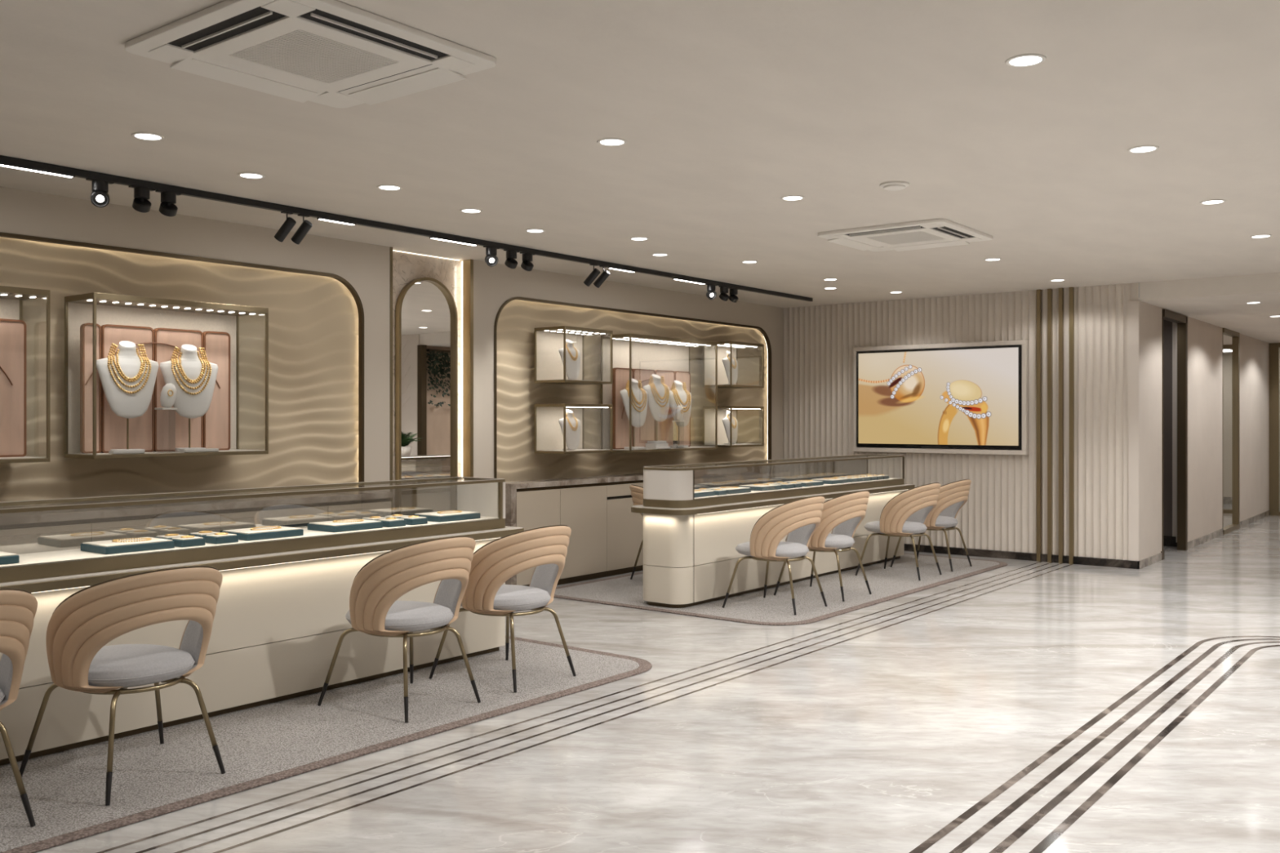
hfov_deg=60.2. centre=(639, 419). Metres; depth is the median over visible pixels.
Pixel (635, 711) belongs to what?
trim
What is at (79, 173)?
track rail
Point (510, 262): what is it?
track spotlight
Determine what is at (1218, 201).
recessed light
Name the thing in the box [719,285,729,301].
track spotlight
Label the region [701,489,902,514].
light
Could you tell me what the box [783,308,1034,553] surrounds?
wall
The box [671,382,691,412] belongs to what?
necklace
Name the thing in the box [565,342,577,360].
necklace
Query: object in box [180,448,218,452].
plate
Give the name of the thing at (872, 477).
box
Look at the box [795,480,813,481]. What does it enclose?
necklace
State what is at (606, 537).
sideboard
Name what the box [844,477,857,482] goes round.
box
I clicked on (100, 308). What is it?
display case
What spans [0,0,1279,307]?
ceiling
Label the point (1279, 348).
wall
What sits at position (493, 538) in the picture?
light
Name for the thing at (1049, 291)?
wall strip
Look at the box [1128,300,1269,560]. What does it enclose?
wall
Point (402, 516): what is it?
box
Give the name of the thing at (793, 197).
recessed light
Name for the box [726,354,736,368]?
necklace
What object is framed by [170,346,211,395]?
necklace
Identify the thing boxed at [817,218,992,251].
air conditioner
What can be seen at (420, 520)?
box
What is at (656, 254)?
recessed light
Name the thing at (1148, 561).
baseboard
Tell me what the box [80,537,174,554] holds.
tray
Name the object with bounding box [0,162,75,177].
track light
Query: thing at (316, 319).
wall panel
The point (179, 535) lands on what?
box
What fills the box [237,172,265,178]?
recessed light
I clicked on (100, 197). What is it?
track spotlight
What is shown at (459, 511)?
necklace
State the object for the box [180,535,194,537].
bangle
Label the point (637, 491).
shell chair
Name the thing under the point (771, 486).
tray
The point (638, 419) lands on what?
bust
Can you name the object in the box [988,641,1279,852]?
trim
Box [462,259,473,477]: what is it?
trim
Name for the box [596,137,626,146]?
recessed light
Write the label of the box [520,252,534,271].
track spotlight
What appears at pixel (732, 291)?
track spotlight
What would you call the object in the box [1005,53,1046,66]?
recessed light
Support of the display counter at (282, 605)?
on the rug at (263, 744)
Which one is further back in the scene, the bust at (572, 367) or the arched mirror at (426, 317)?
the bust at (572, 367)
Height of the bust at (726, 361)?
0.377 m
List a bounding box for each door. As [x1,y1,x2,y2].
[1163,320,1172,536]
[1269,342,1279,515]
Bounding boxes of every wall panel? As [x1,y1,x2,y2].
[0,231,364,513]
[493,297,771,481]
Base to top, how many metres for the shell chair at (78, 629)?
0.898 m
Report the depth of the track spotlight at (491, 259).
8.51 m
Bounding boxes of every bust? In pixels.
[96,341,159,452]
[160,344,217,451]
[559,339,580,379]
[559,408,580,450]
[620,378,648,448]
[643,373,670,443]
[669,380,691,448]
[722,351,737,384]
[722,410,737,444]
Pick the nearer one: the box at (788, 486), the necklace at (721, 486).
the necklace at (721, 486)
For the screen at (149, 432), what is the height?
0.800 m
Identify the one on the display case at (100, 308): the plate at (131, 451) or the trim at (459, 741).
the plate at (131, 451)
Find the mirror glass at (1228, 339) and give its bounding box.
[1222,333,1235,528]
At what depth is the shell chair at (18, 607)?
4.04 m
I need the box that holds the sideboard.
[505,473,643,586]
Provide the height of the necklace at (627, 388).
0.314 m
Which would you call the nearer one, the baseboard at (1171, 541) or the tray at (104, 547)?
the tray at (104, 547)
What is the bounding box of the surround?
[853,339,1027,454]
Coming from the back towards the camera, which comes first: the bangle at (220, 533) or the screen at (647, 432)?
the screen at (647, 432)
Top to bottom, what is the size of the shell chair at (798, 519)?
0.898 m
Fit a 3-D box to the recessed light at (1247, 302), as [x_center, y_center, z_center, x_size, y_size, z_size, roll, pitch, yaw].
[6.252,-1.187,11.256,0.148,0.004,0.148,0,0,38]
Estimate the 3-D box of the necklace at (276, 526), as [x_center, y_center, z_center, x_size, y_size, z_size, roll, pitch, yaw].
[-2.019,0.587,5.965,0.127,0.008,0.178,0,0,31]
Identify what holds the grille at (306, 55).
attached to the air conditioner at (331, 53)
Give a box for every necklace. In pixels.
[107,342,151,394]
[111,537,151,542]
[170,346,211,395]
[250,525,281,530]
[333,519,364,522]
[436,510,462,513]
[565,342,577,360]
[565,413,577,431]
[625,380,647,412]
[648,375,669,406]
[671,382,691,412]
[720,486,738,488]
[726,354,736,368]
[726,413,736,428]
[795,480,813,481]
[823,477,837,479]
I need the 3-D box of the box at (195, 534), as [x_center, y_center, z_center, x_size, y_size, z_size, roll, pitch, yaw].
[-2.268,0.612,5.766,0.115,0.040,0.125,0,0,38]
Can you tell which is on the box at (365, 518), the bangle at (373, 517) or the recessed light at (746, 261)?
the bangle at (373, 517)
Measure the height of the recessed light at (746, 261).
0.004 m
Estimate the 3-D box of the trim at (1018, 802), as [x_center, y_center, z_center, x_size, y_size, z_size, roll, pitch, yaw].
[2.936,1.499,1.584,5.699,0.001,11.310,0,0,38]
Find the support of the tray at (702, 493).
on the display counter at (691, 556)
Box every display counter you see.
[0,476,524,765]
[631,453,915,608]
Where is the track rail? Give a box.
[0,155,813,302]
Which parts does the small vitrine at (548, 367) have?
panel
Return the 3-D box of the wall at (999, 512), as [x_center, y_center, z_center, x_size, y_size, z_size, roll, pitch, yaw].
[3.393,0.025,12.336,4.090,2.790,0.024,0,0,38]
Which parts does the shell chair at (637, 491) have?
leg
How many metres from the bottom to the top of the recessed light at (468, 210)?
0.004 m
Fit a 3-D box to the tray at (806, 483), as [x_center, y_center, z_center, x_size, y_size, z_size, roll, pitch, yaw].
[1.561,0.612,10.553,0.250,0.040,0.340,0,0,38]
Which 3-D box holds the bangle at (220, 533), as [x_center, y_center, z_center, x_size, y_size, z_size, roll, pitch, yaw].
[-2.150,0.587,5.673,0.059,0.006,0.071,0,0,38]
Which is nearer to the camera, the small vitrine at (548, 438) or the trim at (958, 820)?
the trim at (958, 820)
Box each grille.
[228,30,399,84]
[867,231,945,244]
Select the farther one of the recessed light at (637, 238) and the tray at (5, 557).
the recessed light at (637, 238)
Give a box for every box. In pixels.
[154,534,184,539]
[170,536,204,547]
[188,531,219,538]
[204,533,238,544]
[362,517,386,520]
[378,518,405,527]
[383,515,408,518]
[400,516,427,524]
[708,489,727,495]
[777,483,793,488]
[788,482,802,488]
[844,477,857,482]
[856,477,864,481]
[859,476,870,480]
[866,475,876,480]
[871,475,883,479]
[878,475,888,479]
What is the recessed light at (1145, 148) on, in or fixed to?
in the ceiling at (724, 110)
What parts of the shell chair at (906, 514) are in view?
leg, leg, seat, leg, leg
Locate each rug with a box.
[0,635,652,852]
[553,553,1007,625]
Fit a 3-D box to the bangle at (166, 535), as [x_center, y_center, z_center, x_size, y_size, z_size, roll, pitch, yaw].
[-2.381,0.587,5.620,0.059,0.006,0.071,0,0,38]
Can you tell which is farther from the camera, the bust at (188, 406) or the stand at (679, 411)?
the stand at (679, 411)
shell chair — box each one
[0,588,37,826]
[19,565,225,805]
[317,535,480,722]
[429,524,576,692]
[629,484,643,579]
[722,495,827,614]
[773,490,871,601]
[855,482,942,580]
[890,479,972,571]
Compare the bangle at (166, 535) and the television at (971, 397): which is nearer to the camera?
the bangle at (166, 535)
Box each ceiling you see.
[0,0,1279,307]
[1139,272,1279,342]
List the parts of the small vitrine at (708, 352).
panel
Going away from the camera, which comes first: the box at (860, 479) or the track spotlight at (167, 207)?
the track spotlight at (167, 207)
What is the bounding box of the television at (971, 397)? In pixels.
[856,345,1022,449]
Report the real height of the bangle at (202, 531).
0.006 m
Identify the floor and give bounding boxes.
[34,511,1279,852]
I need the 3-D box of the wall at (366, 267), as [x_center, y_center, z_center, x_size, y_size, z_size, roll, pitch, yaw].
[-2.795,0.065,8.016,0.330,2.870,14.400,0,0,38]
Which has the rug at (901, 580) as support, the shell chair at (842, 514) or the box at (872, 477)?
the shell chair at (842, 514)
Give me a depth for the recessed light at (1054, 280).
10.86 m
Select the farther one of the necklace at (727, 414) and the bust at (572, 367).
the necklace at (727, 414)
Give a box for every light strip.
[392,249,459,261]
[462,261,462,476]
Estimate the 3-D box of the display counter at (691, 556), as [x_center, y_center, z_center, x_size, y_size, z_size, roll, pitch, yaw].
[1.419,0.936,10.372,0.575,1.106,4.270,0,0,38]
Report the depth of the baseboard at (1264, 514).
16.17 m
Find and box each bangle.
[164,533,178,536]
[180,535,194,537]
[198,530,212,533]
[214,532,228,534]
[369,515,380,518]
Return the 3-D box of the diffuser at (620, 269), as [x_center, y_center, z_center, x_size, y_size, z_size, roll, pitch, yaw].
[-0.161,-1.321,9.798,0.026,0.002,0.330,0,0,38]
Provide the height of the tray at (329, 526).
0.040 m
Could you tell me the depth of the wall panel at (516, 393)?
10.84 m
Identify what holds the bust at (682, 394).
on the display case at (631, 351)
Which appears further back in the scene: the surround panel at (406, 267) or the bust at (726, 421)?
the bust at (726, 421)
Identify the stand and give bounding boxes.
[155,382,177,452]
[671,404,684,448]
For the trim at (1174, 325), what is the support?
attached to the wall at (1205, 340)
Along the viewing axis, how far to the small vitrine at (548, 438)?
10.22 m
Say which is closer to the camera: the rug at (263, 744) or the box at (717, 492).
the rug at (263, 744)
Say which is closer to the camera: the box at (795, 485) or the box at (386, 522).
the box at (386, 522)
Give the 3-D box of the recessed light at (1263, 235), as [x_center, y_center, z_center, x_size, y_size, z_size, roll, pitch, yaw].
[4.643,-1.367,8.261,0.148,0.004,0.148,0,0,38]
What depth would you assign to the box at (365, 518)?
6.59 m
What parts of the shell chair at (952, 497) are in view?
leg, leg, seat, leg, leg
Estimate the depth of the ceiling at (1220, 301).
11.10 m
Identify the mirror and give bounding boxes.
[395,277,457,515]
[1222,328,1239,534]
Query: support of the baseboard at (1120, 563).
attached to the wall at (999, 512)
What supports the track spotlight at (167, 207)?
attached to the track rail
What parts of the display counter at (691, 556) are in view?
post, glass, kick plate, rail, rail, panel, panel, post, post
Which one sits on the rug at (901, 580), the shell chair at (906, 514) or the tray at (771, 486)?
the shell chair at (906, 514)
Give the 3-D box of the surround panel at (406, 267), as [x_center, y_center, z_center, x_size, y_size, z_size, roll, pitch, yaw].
[-1.819,0.065,9.209,0.040,2.870,0.960,0,0,38]
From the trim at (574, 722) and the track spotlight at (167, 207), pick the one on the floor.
the trim at (574, 722)
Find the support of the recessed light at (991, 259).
in the ceiling at (724, 110)
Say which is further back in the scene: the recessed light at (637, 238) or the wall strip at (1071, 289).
the wall strip at (1071, 289)
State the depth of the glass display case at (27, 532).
7.10 m
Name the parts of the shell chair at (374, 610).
leg, seat, leg, leg, leg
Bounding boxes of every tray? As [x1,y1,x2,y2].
[0,551,19,564]
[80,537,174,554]
[221,525,303,541]
[307,519,382,532]
[413,510,480,522]
[693,489,715,497]
[706,486,751,493]
[738,484,782,491]
[783,480,823,486]
[811,477,848,484]
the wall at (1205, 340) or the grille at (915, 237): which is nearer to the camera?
the grille at (915, 237)
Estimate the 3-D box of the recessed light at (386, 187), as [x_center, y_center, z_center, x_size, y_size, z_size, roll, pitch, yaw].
[-1.479,-1.367,6.524,0.148,0.004,0.148,0,0,38]
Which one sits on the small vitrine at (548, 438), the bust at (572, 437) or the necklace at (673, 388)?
the bust at (572, 437)
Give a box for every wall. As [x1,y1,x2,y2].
[0,186,783,491]
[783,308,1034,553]
[784,282,1138,559]
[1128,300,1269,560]
[1279,347,1279,511]
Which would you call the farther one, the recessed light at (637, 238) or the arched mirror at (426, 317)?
the arched mirror at (426, 317)
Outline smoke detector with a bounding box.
[879,181,909,191]
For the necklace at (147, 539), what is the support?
on the tray at (104, 547)
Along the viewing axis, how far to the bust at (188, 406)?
7.15 m
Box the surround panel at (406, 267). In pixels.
[392,250,462,514]
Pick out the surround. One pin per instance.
(1024, 343)
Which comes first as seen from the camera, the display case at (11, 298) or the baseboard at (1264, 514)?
the display case at (11, 298)
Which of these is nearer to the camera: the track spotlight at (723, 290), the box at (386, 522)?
the box at (386, 522)
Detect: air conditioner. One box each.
[124,0,496,108]
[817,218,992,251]
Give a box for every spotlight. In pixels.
[85,177,114,207]
[128,185,155,213]
[155,190,181,217]
[274,211,296,242]
[290,213,312,244]
[483,245,499,266]
[503,248,519,268]
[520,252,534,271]
[583,263,600,286]
[593,265,609,288]
[706,284,716,299]
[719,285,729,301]
[728,287,738,302]
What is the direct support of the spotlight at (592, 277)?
attached to the track rail
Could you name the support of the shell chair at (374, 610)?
on the rug at (263, 744)
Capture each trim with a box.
[96,561,1041,852]
[134,562,1051,852]
[173,563,1062,852]
[213,564,1072,852]
[390,247,392,515]
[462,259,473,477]
[909,635,1279,852]
[948,638,1279,852]
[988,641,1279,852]
[1028,644,1279,852]
[1160,551,1164,559]
[1162,309,1187,551]
[1172,322,1176,536]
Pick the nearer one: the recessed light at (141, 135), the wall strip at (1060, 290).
the recessed light at (141, 135)
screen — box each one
[0,318,26,457]
[80,323,230,453]
[612,367,690,449]
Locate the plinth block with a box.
[645,443,667,448]
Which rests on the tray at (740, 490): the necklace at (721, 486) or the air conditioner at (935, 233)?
the necklace at (721, 486)
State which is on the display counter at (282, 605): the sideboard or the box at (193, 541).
the box at (193, 541)
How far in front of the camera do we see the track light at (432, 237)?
8.21 m
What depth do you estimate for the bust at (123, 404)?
6.82 m
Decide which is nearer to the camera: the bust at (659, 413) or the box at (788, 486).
the box at (788, 486)
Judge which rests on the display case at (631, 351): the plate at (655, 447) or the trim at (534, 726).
the plate at (655, 447)
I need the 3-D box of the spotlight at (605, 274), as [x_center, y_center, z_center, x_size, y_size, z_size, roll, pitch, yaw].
[-0.335,-1.236,9.605,0.153,0.188,0.075,0,0,25]
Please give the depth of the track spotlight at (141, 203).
6.31 m
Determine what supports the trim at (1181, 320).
attached to the wall at (1205, 340)
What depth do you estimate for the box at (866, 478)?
11.32 m
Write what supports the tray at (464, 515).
on the display counter at (282, 605)
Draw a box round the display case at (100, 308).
[64,292,268,458]
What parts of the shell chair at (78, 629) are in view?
leg, leg, seat, leg, leg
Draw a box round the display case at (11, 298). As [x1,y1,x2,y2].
[0,285,49,463]
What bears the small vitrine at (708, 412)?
attached to the wall panel at (516, 393)
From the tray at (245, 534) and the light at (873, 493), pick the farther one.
the light at (873, 493)
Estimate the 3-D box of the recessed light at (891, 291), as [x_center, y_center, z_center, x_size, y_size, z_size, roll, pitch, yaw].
[2.758,-1.367,11.899,0.148,0.004,0.148,0,0,38]
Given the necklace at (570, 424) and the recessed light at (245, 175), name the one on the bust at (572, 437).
the necklace at (570, 424)
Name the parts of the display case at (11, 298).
panel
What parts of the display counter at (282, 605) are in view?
kick plate, rail, rail, panel, panel, glass, panel, post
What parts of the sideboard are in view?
door, door, kick plate, drawer, drawer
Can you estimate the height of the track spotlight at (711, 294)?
0.151 m
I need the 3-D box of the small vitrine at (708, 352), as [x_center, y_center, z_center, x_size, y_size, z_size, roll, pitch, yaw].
[1.027,-0.603,12.396,0.435,0.495,0.676,0,0,38]
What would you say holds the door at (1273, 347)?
in the wall
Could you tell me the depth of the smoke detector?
6.39 m
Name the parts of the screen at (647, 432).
edge frame, screen panel, edge frame, screen panel, edge frame, screen panel, edge frame, screen panel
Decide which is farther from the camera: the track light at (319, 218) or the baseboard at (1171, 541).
the baseboard at (1171, 541)
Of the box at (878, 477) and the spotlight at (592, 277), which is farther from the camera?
the box at (878, 477)
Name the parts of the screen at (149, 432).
edge frame, screen panel, edge frame, screen panel, edge frame, screen panel, edge frame, screen panel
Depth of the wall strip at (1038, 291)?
11.64 m
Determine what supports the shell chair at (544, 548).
on the rug at (263, 744)
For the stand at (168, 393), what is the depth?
7.00 m
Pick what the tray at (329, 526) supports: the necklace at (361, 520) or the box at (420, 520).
the necklace at (361, 520)
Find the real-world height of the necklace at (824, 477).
0.008 m
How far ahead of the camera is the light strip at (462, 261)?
9.53 m
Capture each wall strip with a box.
[1036,289,1041,561]
[1047,288,1052,562]
[1058,288,1063,563]
[1069,287,1074,564]
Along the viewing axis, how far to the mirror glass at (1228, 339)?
14.82 m
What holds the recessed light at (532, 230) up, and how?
in the ceiling at (724, 110)
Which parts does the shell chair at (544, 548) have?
leg, seat, leg, leg, leg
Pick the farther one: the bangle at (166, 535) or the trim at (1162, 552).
the trim at (1162, 552)
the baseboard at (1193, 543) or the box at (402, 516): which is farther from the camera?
the baseboard at (1193, 543)
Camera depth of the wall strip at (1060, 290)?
11.50 m
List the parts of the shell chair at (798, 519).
leg, leg, seat, leg, leg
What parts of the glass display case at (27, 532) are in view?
door, door, drawer, door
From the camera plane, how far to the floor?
5.17 m
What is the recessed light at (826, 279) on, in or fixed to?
in the ceiling at (724, 110)
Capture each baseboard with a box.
[904,543,1139,568]
[1138,552,1161,568]
[1163,535,1177,546]
[1187,528,1223,549]
[1240,510,1270,527]
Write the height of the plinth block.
0.053 m
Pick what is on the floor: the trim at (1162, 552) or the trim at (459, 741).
the trim at (459, 741)
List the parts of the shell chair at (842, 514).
leg, leg, seat, leg, leg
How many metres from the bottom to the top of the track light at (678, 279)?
0.010 m
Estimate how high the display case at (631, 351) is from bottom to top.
1.145 m
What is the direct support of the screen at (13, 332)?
on the display case at (11, 298)
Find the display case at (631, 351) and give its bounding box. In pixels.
[600,333,717,452]
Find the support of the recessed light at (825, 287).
in the ceiling at (724, 110)
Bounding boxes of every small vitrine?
[533,325,613,384]
[533,403,613,453]
[702,341,764,388]
[702,405,764,447]
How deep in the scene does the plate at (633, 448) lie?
10.73 m
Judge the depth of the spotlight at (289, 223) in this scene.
7.09 m
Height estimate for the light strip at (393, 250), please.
0.004 m
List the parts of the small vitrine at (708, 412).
panel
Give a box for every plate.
[108,449,144,453]
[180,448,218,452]
[631,447,646,449]
[651,446,670,448]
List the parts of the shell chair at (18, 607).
seat, leg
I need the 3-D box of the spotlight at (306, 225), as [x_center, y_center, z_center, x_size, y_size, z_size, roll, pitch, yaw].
[-2.209,-1.236,7.205,0.153,0.188,0.075,0,0,25]
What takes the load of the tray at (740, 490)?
on the display counter at (691, 556)
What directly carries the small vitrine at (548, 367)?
attached to the wall panel at (516, 393)
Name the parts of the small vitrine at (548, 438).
panel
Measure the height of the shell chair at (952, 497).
0.898 m
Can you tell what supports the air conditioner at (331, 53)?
attached to the ceiling at (724, 110)
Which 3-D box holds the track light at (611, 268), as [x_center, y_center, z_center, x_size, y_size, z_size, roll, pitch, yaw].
[-0.161,-1.325,9.798,0.034,0.010,0.350,0,0,38]
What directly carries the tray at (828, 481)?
on the display counter at (691, 556)
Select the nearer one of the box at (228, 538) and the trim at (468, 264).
the box at (228, 538)
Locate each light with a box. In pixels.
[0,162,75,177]
[31,537,495,593]
[131,132,164,140]
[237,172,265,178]
[316,217,355,225]
[377,184,402,190]
[429,236,477,245]
[459,208,482,213]
[524,228,545,232]
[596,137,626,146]
[608,266,635,272]
[629,236,648,240]
[651,253,668,256]
[672,278,706,284]
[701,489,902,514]
[741,260,758,263]
[780,195,804,200]
[822,278,837,280]
[823,287,837,288]
[888,291,902,293]
[983,257,1001,261]
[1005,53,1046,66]
[1049,279,1065,281]
[1127,145,1159,153]
[1199,199,1226,204]
[1245,302,1262,303]
[1249,234,1271,238]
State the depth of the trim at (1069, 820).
4.80 m
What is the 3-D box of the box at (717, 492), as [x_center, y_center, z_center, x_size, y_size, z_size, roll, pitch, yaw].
[0.650,0.612,9.260,0.115,0.040,0.125,0,0,38]
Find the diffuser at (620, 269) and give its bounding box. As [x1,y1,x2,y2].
[610,268,634,272]
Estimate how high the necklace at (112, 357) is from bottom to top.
0.314 m
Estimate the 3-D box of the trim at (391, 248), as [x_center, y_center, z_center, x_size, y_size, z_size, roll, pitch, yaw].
[-2.022,0.065,8.824,0.115,2.870,0.025,0,0,38]
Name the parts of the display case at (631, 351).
panel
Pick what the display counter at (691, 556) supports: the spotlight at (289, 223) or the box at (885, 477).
the box at (885, 477)
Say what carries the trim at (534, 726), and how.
on the floor
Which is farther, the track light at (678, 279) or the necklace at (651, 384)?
the necklace at (651, 384)
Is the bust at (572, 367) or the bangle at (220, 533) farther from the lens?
the bust at (572, 367)

